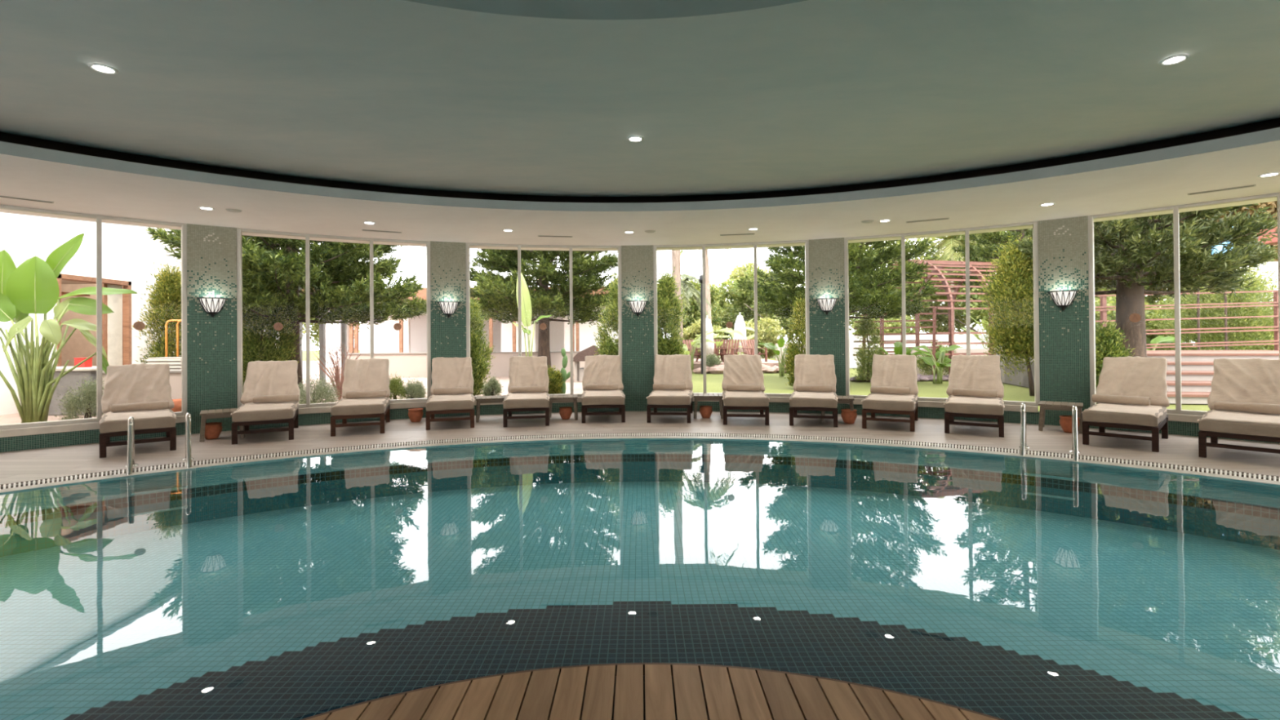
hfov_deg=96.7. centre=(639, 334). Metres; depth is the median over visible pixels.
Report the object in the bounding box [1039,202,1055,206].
recessed light
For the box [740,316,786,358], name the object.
leafy tree
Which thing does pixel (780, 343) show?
banana plant
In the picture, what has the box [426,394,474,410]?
seat cushion
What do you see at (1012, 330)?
tree
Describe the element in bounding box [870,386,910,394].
rolled towel
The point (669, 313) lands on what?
tree
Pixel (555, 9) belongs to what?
ceiling
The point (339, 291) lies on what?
conifer tree
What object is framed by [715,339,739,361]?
garden chair
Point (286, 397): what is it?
rolled towel
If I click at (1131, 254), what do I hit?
conifer tree
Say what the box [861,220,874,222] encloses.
ceiling speaker
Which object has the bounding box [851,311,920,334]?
leafy tree
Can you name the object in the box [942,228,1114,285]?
conifer tree
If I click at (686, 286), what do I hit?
palm tree
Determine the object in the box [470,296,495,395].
tree
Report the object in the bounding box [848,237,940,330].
leafy tree
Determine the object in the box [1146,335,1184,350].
banana plant
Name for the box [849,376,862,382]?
rock
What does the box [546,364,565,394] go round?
bush
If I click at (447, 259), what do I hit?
wall pillar
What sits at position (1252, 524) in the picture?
wall
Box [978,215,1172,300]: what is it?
leafy tree
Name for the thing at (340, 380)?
bare shrub
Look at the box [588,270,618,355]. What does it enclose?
tree
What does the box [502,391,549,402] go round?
towel
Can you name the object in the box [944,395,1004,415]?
seat cushion
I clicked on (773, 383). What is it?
lawn
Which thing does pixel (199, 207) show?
recessed light
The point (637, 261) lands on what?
wall pillar
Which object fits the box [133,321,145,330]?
window sticker
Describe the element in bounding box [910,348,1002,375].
wall
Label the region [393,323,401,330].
window sticker
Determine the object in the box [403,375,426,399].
bush
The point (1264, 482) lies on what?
pool edge
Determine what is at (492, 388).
bush
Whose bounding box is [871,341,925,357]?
banana plant
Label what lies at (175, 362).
wicker planter
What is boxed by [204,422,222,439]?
terracotta pot
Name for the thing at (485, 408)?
window
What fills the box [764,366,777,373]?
rock
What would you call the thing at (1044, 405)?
side table
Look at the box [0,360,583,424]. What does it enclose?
floor
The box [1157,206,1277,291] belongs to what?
leafy tree
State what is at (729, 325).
window sticker
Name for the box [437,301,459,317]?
wall sconce
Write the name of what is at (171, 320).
handrail
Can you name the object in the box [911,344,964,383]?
banana plant
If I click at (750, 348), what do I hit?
garden chair
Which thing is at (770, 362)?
terrace
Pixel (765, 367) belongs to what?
rock
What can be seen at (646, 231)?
ceiling speaker
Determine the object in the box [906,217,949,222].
ceiling vent
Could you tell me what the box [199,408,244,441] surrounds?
side table
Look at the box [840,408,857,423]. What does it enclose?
terracotta pot
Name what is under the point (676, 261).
palm tree
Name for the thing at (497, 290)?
conifer tree
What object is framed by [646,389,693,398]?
seat cushion
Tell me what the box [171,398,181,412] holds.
clay bowl
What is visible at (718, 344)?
banana plant
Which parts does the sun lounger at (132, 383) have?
leg, leg, rail, leg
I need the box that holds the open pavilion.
[298,286,346,385]
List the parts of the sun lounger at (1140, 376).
leg, leg, rail, leg, rail, leg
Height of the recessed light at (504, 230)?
0.014 m
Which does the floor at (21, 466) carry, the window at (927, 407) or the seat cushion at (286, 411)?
the window at (927, 407)
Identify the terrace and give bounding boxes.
[693,357,778,368]
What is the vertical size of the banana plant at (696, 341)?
1.539 m
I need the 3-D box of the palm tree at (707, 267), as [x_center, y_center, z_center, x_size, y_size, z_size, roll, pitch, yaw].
[3.470,-2.419,30.121,3.142,7.704,2.973,-1,0,18]
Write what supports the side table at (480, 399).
on the floor at (21, 466)
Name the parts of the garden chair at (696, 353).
backrest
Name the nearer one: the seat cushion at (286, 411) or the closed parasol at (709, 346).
the seat cushion at (286, 411)
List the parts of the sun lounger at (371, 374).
leg, leg, rail, leg, rail, leg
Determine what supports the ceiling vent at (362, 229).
in the ceiling at (1165, 183)
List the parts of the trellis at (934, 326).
post, post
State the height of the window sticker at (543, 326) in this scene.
0.120 m
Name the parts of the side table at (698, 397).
leg, leg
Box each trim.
[0,117,1279,203]
[0,127,1279,211]
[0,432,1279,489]
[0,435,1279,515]
[300,662,1004,719]
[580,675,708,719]
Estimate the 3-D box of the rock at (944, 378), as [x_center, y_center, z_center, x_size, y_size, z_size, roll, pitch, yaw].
[8.683,1.238,16.287,0.374,0.146,0.375,0,0,-43]
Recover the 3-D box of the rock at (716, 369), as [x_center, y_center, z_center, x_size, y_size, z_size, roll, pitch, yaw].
[2.863,1.216,20.560,0.771,0.334,0.895,0,0,4]
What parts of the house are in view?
post, post, post, post, post, post, post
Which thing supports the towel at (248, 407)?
hanging from the sun lounger at (263, 378)
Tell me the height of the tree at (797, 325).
2.382 m
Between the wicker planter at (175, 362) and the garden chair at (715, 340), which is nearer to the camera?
the wicker planter at (175, 362)
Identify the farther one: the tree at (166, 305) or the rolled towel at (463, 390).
the tree at (166, 305)
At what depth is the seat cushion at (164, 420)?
6.56 m
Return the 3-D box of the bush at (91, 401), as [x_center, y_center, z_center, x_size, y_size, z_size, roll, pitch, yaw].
[-9.057,1.027,9.324,0.821,0.747,0.853,-1,0,30]
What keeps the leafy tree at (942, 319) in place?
on the lawn
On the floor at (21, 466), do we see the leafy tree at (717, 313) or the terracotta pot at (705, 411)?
the terracotta pot at (705, 411)
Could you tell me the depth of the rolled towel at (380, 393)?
8.43 m
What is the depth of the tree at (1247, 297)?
16.47 m
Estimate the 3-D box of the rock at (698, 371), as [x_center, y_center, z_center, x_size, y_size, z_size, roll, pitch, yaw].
[2.205,1.273,20.602,0.594,0.231,0.577,0,0,-16]
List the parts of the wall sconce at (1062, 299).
lamp shade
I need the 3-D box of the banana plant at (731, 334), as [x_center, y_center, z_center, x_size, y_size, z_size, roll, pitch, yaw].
[4.548,0.298,25.791,2.775,2.196,2.226,0,0,0]
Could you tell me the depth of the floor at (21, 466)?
7.15 m
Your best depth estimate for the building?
12.25 m
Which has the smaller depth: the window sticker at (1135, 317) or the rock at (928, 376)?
the window sticker at (1135, 317)
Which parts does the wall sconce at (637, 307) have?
lamp shade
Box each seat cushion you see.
[99,408,175,433]
[231,401,297,422]
[330,396,389,415]
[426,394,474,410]
[503,392,548,408]
[582,390,624,404]
[647,390,692,404]
[722,391,768,406]
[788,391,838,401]
[789,391,837,408]
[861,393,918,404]
[862,392,917,410]
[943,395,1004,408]
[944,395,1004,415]
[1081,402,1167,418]
[1082,402,1166,426]
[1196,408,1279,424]
[1199,409,1279,437]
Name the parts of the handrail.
rail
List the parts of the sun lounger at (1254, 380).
leg, leg, rail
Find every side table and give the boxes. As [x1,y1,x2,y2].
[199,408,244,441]
[475,395,506,422]
[548,394,577,420]
[693,393,723,418]
[820,395,853,422]
[1038,400,1083,434]
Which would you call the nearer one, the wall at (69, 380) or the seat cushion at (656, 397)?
the seat cushion at (656, 397)
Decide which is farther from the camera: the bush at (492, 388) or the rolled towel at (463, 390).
the bush at (492, 388)
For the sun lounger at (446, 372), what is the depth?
9.08 m
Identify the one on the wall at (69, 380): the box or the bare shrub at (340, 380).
the box
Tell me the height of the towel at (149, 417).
0.062 m
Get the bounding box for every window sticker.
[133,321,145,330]
[273,322,283,330]
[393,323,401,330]
[539,323,546,329]
[725,321,733,328]
[1128,313,1141,322]
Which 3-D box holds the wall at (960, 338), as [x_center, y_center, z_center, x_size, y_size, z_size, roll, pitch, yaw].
[12.621,0.637,23.146,8.411,1.350,0.300,0,0,0]
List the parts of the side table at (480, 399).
leg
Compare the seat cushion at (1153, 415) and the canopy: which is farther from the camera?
the canopy
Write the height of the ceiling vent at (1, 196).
0.006 m
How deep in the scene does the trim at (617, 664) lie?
2.13 m
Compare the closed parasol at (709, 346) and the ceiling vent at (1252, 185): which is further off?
the closed parasol at (709, 346)
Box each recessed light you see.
[87,62,119,74]
[197,206,214,210]
[362,221,376,224]
[502,229,513,231]
[623,231,634,233]
[626,135,643,142]
[747,227,759,230]
[878,219,891,222]
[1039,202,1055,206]
[1159,53,1190,66]
[1257,172,1279,177]
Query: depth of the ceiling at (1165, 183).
7.19 m
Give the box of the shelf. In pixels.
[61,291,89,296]
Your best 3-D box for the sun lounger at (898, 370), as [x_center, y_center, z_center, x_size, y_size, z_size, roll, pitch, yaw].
[3.709,0.794,8.379,0.682,0.995,1.574,-1,0,28]
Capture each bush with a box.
[54,375,104,420]
[297,366,342,404]
[389,371,412,399]
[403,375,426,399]
[480,373,503,395]
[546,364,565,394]
[706,351,722,367]
[848,314,886,382]
[915,335,957,376]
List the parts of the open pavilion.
post, post, post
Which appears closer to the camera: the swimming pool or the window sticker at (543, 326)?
the swimming pool
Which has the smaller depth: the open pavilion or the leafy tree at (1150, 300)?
the open pavilion
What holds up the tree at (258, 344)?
on the floor at (10, 419)
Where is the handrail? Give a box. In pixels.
[164,319,181,356]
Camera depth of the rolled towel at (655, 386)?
9.32 m
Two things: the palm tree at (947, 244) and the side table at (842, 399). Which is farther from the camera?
the palm tree at (947, 244)
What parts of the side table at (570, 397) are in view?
leg, leg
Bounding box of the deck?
[306,664,997,719]
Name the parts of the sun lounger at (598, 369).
leg, rail, leg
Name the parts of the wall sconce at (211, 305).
lamp shade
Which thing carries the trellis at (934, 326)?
on the lawn
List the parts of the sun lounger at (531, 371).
leg, rail, leg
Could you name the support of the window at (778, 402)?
on the floor at (21, 466)
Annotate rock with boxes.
[692,367,708,373]
[709,364,724,373]
[761,364,770,373]
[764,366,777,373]
[773,364,778,373]
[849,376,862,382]
[917,375,928,381]
[922,374,933,381]
[942,375,948,381]
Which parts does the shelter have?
post, post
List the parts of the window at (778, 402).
sill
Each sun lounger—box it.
[98,363,177,457]
[231,360,300,444]
[329,358,390,436]
[425,356,475,430]
[502,355,549,427]
[581,354,625,422]
[646,354,693,422]
[721,354,769,425]
[788,354,838,427]
[861,353,918,431]
[943,354,1004,437]
[1081,355,1169,452]
[1196,358,1279,457]
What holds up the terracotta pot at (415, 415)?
on the floor at (21, 466)
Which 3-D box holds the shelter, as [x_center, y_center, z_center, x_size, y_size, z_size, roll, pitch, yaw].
[-1.380,0.845,16.995,1.320,1.080,1.000,0,0,0]
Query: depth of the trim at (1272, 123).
6.65 m
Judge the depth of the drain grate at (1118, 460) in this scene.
6.41 m
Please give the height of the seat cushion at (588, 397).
0.138 m
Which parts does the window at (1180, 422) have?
sill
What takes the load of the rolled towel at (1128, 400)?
on the sun lounger at (1140, 376)
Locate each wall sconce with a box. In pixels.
[196,297,227,316]
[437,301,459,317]
[627,300,647,315]
[815,297,838,315]
[1047,289,1079,310]
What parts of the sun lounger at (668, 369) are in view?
leg, rail, leg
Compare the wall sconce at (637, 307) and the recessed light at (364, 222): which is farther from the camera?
the wall sconce at (637, 307)
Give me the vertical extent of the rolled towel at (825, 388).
0.108 m
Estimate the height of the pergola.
3.620 m
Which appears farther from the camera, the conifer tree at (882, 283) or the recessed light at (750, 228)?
the conifer tree at (882, 283)
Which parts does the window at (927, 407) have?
sill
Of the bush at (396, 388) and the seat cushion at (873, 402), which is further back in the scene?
the bush at (396, 388)
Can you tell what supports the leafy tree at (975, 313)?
on the lawn
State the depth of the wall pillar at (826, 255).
9.42 m
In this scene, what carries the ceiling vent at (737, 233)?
in the ceiling at (1165, 183)
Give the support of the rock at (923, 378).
on the lawn
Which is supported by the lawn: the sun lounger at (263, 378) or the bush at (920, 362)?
the bush at (920, 362)
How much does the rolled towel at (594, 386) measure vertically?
0.108 m
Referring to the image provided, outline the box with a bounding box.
[73,357,93,367]
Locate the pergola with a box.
[869,259,1001,376]
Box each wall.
[0,438,1279,556]
[15,365,102,415]
[102,369,181,413]
[346,351,585,377]
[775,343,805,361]
[848,333,1001,368]
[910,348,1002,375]
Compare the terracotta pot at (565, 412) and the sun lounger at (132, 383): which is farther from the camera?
the terracotta pot at (565, 412)
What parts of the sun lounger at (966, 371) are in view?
leg, leg, rail, leg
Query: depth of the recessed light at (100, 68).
3.79 m
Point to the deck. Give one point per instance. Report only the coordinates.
(737, 694)
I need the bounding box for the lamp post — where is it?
[698,274,702,373]
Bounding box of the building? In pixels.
[0,212,280,415]
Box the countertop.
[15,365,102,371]
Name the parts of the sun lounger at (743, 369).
leg, rail, leg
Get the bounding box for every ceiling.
[0,0,1279,196]
[0,140,1279,250]
[404,0,807,19]
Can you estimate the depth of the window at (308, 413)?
8.66 m
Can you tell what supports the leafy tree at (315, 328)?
on the floor at (10, 419)
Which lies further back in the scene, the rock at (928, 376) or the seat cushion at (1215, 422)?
the rock at (928, 376)
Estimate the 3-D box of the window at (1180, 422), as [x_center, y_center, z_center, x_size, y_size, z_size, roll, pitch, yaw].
[7.130,-0.194,6.905,0.293,2.900,2.670,0,0,-44]
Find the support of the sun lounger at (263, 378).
on the floor at (21, 466)
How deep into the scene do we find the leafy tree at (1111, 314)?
19.02 m
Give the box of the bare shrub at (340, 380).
[312,342,363,400]
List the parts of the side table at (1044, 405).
leg, leg, leg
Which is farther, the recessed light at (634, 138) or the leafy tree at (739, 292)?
the leafy tree at (739, 292)
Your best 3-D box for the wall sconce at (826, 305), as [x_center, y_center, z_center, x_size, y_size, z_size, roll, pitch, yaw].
[3.079,-0.468,9.373,0.350,0.272,0.196,-1,0,19]
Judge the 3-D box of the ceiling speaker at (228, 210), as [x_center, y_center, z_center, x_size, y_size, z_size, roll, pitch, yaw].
[-5.035,-1.541,7.052,0.170,0.012,0.170,0,0,0]
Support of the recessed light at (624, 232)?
in the ceiling at (1165, 183)
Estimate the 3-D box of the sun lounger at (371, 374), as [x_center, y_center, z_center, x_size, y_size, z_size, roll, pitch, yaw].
[-4.067,0.856,8.370,0.682,0.995,1.574,0,0,-20]
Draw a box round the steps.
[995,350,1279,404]
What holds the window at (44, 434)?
on the floor at (21, 466)
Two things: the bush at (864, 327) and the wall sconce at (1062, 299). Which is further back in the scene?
the bush at (864, 327)
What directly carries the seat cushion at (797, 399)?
on the sun lounger at (809, 369)
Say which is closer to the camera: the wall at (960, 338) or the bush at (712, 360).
the bush at (712, 360)
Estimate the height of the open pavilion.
3.050 m
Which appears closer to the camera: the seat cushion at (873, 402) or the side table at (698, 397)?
the seat cushion at (873, 402)
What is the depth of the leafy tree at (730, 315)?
37.30 m
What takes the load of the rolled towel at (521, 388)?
on the sun lounger at (531, 371)
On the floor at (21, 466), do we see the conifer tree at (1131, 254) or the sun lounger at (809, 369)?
the sun lounger at (809, 369)
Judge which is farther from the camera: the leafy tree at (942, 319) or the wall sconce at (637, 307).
the leafy tree at (942, 319)
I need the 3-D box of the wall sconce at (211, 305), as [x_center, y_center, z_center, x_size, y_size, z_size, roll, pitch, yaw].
[-5.973,-0.386,7.947,0.350,0.272,0.196,0,0,-37]
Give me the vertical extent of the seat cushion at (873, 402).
0.139 m
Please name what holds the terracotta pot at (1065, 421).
on the floor at (21, 466)
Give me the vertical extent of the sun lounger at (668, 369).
0.995 m
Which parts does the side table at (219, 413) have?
leg, leg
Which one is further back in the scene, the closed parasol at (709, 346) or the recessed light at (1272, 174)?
the closed parasol at (709, 346)
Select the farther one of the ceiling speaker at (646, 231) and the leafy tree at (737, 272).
the leafy tree at (737, 272)
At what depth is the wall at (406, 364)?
19.48 m
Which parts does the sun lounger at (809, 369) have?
leg, rail, leg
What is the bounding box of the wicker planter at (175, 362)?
[146,356,181,369]
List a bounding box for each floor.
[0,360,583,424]
[0,410,1279,488]
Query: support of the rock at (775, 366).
on the lawn
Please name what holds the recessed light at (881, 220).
in the ceiling at (1165, 183)
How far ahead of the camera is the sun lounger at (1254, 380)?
6.25 m
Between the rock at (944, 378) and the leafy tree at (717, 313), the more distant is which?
the leafy tree at (717, 313)
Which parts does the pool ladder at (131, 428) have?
handrail, handrail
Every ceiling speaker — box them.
[225,208,242,212]
[644,230,655,232]
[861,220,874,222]
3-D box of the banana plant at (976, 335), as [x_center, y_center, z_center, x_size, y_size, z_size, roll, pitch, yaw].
[11.963,0.265,19.693,2.157,2.072,1.808,-1,0,40]
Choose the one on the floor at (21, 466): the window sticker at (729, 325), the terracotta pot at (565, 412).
the terracotta pot at (565, 412)
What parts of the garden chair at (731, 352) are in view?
seat, backrest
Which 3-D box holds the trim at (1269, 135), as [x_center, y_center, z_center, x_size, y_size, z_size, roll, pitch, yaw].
[-0.093,-1.683,0.010,14.720,0.108,14.720,0,0,0]
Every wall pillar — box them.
[186,223,237,434]
[430,240,466,417]
[621,244,653,411]
[808,237,845,413]
[1037,215,1089,427]
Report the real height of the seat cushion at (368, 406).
0.139 m
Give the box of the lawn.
[302,346,1221,411]
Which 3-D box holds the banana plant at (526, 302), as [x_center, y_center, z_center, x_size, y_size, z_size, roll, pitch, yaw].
[-2.556,-0.081,13.480,0.956,2.908,0.216,0,0,0]
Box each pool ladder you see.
[124,412,193,516]
[1018,402,1080,500]
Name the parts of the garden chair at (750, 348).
backrest, leg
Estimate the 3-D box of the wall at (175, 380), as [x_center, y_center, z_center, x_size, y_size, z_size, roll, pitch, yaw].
[-8.740,1.016,10.194,1.710,0.770,0.300,0,0,0]
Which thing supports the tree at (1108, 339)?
on the lawn
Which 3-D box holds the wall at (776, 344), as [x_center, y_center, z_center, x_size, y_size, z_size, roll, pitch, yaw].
[7.416,0.861,24.445,3.101,1.000,0.300,0,0,0]
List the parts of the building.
door frame, door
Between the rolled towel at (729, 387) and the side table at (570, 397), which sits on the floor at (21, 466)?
the side table at (570, 397)
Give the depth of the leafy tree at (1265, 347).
19.44 m
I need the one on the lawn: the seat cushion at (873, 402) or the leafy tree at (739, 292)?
the leafy tree at (739, 292)
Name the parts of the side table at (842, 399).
leg, leg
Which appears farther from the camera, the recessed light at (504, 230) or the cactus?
the cactus
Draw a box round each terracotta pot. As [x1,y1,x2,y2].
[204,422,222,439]
[408,408,423,422]
[559,406,572,419]
[699,405,712,417]
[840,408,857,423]
[1059,415,1079,433]
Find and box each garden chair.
[682,339,701,361]
[706,339,726,362]
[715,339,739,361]
[740,339,767,361]
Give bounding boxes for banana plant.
[0,233,137,422]
[512,272,551,356]
[681,330,715,372]
[694,329,745,361]
[713,318,768,355]
[757,335,798,376]
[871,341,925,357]
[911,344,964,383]
[954,312,995,348]
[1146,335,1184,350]
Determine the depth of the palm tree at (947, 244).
30.43 m
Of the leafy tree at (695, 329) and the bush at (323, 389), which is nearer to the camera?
the bush at (323, 389)
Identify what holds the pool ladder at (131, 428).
attached to the floor at (21, 466)
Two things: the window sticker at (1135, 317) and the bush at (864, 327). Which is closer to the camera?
the window sticker at (1135, 317)
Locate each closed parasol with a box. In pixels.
[700,315,714,355]
[733,312,746,355]
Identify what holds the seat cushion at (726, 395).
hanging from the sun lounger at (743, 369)
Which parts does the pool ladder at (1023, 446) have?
handrail, handrail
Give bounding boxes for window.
[0,204,187,452]
[236,228,431,430]
[466,243,622,415]
[653,240,810,413]
[844,221,1039,424]
[1087,192,1279,443]
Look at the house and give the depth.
27.00 m
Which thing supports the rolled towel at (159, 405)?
on the sun lounger at (132, 383)
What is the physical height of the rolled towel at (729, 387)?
0.108 m
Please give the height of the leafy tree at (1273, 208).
12.062 m
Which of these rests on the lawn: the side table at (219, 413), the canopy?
the canopy
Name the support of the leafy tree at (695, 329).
on the lawn
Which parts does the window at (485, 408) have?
sill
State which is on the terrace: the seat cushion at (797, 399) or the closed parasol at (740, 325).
the closed parasol at (740, 325)
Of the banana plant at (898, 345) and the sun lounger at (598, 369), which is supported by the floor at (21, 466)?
the sun lounger at (598, 369)
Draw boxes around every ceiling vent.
[0,195,53,203]
[361,229,401,233]
[537,235,572,237]
[720,233,755,235]
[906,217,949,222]
[1187,184,1256,195]
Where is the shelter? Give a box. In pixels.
[573,345,599,382]
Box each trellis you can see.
[853,306,938,375]
[1094,289,1279,350]
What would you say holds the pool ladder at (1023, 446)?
attached to the floor at (21, 466)
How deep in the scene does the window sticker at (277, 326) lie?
8.48 m
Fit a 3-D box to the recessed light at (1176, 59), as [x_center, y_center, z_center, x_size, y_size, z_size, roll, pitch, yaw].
[3.559,-1.832,3.789,0.151,0.013,0.151,0,0,0]
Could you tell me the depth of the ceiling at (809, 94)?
4.12 m
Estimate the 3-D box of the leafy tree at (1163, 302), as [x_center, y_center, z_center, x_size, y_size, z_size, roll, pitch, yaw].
[20.009,-0.155,21.172,3.614,2.982,3.662,0,0,0]
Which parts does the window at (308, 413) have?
sill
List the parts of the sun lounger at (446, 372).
leg, rail, leg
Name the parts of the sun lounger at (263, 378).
leg, leg, rail, leg, rail, leg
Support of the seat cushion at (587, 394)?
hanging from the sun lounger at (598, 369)
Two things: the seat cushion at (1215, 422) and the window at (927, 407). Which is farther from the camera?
the window at (927, 407)
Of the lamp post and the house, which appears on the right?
the lamp post
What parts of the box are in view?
lid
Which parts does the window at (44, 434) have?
sill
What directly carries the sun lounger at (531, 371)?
on the floor at (21, 466)
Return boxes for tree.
[131,259,181,364]
[145,226,426,391]
[242,268,304,393]
[302,280,365,353]
[470,248,617,375]
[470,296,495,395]
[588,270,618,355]
[657,266,688,355]
[657,273,712,343]
[670,279,724,357]
[671,249,681,343]
[680,248,733,324]
[682,319,724,358]
[711,278,764,356]
[724,262,777,319]
[730,266,802,357]
[735,237,937,321]
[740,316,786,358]
[781,293,805,386]
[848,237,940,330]
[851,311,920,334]
[893,249,982,333]
[906,231,1030,332]
[911,233,1000,332]
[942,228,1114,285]
[975,232,1034,395]
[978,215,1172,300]
[1010,203,1277,357]
[1094,293,1190,350]
[1094,319,1134,391]
[1097,212,1277,316]
[1145,292,1243,350]
[1146,244,1278,350]
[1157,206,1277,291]
[1179,200,1277,262]
[1215,309,1274,350]
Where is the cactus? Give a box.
[560,347,570,394]
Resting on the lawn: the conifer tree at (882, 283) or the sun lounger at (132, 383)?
the conifer tree at (882, 283)
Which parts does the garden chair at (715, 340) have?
backrest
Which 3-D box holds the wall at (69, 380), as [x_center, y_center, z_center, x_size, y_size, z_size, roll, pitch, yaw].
[-10.206,0.998,10.295,1.320,0.830,0.800,0,0,0]
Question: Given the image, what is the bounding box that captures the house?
[302,286,617,367]
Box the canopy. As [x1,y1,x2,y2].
[1257,226,1277,244]
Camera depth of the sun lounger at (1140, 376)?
6.93 m
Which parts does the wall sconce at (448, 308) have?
lamp shade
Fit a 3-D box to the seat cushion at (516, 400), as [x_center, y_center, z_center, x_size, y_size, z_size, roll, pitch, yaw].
[-1.744,0.999,8.812,0.662,0.139,1.180,0,0,-9]
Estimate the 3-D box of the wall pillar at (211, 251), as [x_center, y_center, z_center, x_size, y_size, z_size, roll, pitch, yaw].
[-6.131,-0.082,8.162,0.560,2.900,0.422,0,0,-37]
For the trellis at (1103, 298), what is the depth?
13.98 m
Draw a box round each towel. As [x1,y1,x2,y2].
[98,408,177,425]
[111,400,168,412]
[231,401,298,414]
[253,394,298,403]
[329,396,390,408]
[346,390,386,398]
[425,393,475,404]
[433,386,469,395]
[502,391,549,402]
[510,386,545,393]
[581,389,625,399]
[585,383,617,390]
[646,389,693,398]
[653,383,685,390]
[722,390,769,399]
[726,384,760,391]
[795,384,832,392]
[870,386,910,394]
[952,388,997,397]
[1091,394,1150,405]
[1213,400,1279,414]
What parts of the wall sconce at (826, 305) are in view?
lamp shade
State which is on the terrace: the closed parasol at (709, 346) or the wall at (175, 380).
the closed parasol at (709, 346)
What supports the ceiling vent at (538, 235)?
in the ceiling at (1165, 183)
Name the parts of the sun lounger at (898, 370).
leg, rail, leg, leg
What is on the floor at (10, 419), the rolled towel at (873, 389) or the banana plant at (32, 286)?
the banana plant at (32, 286)
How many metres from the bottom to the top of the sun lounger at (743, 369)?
0.990 m
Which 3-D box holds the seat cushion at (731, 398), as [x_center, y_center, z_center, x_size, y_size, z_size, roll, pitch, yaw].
[1.617,0.972,8.803,0.662,0.139,1.180,0,0,8]
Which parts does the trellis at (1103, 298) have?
post, post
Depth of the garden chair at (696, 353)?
22.53 m

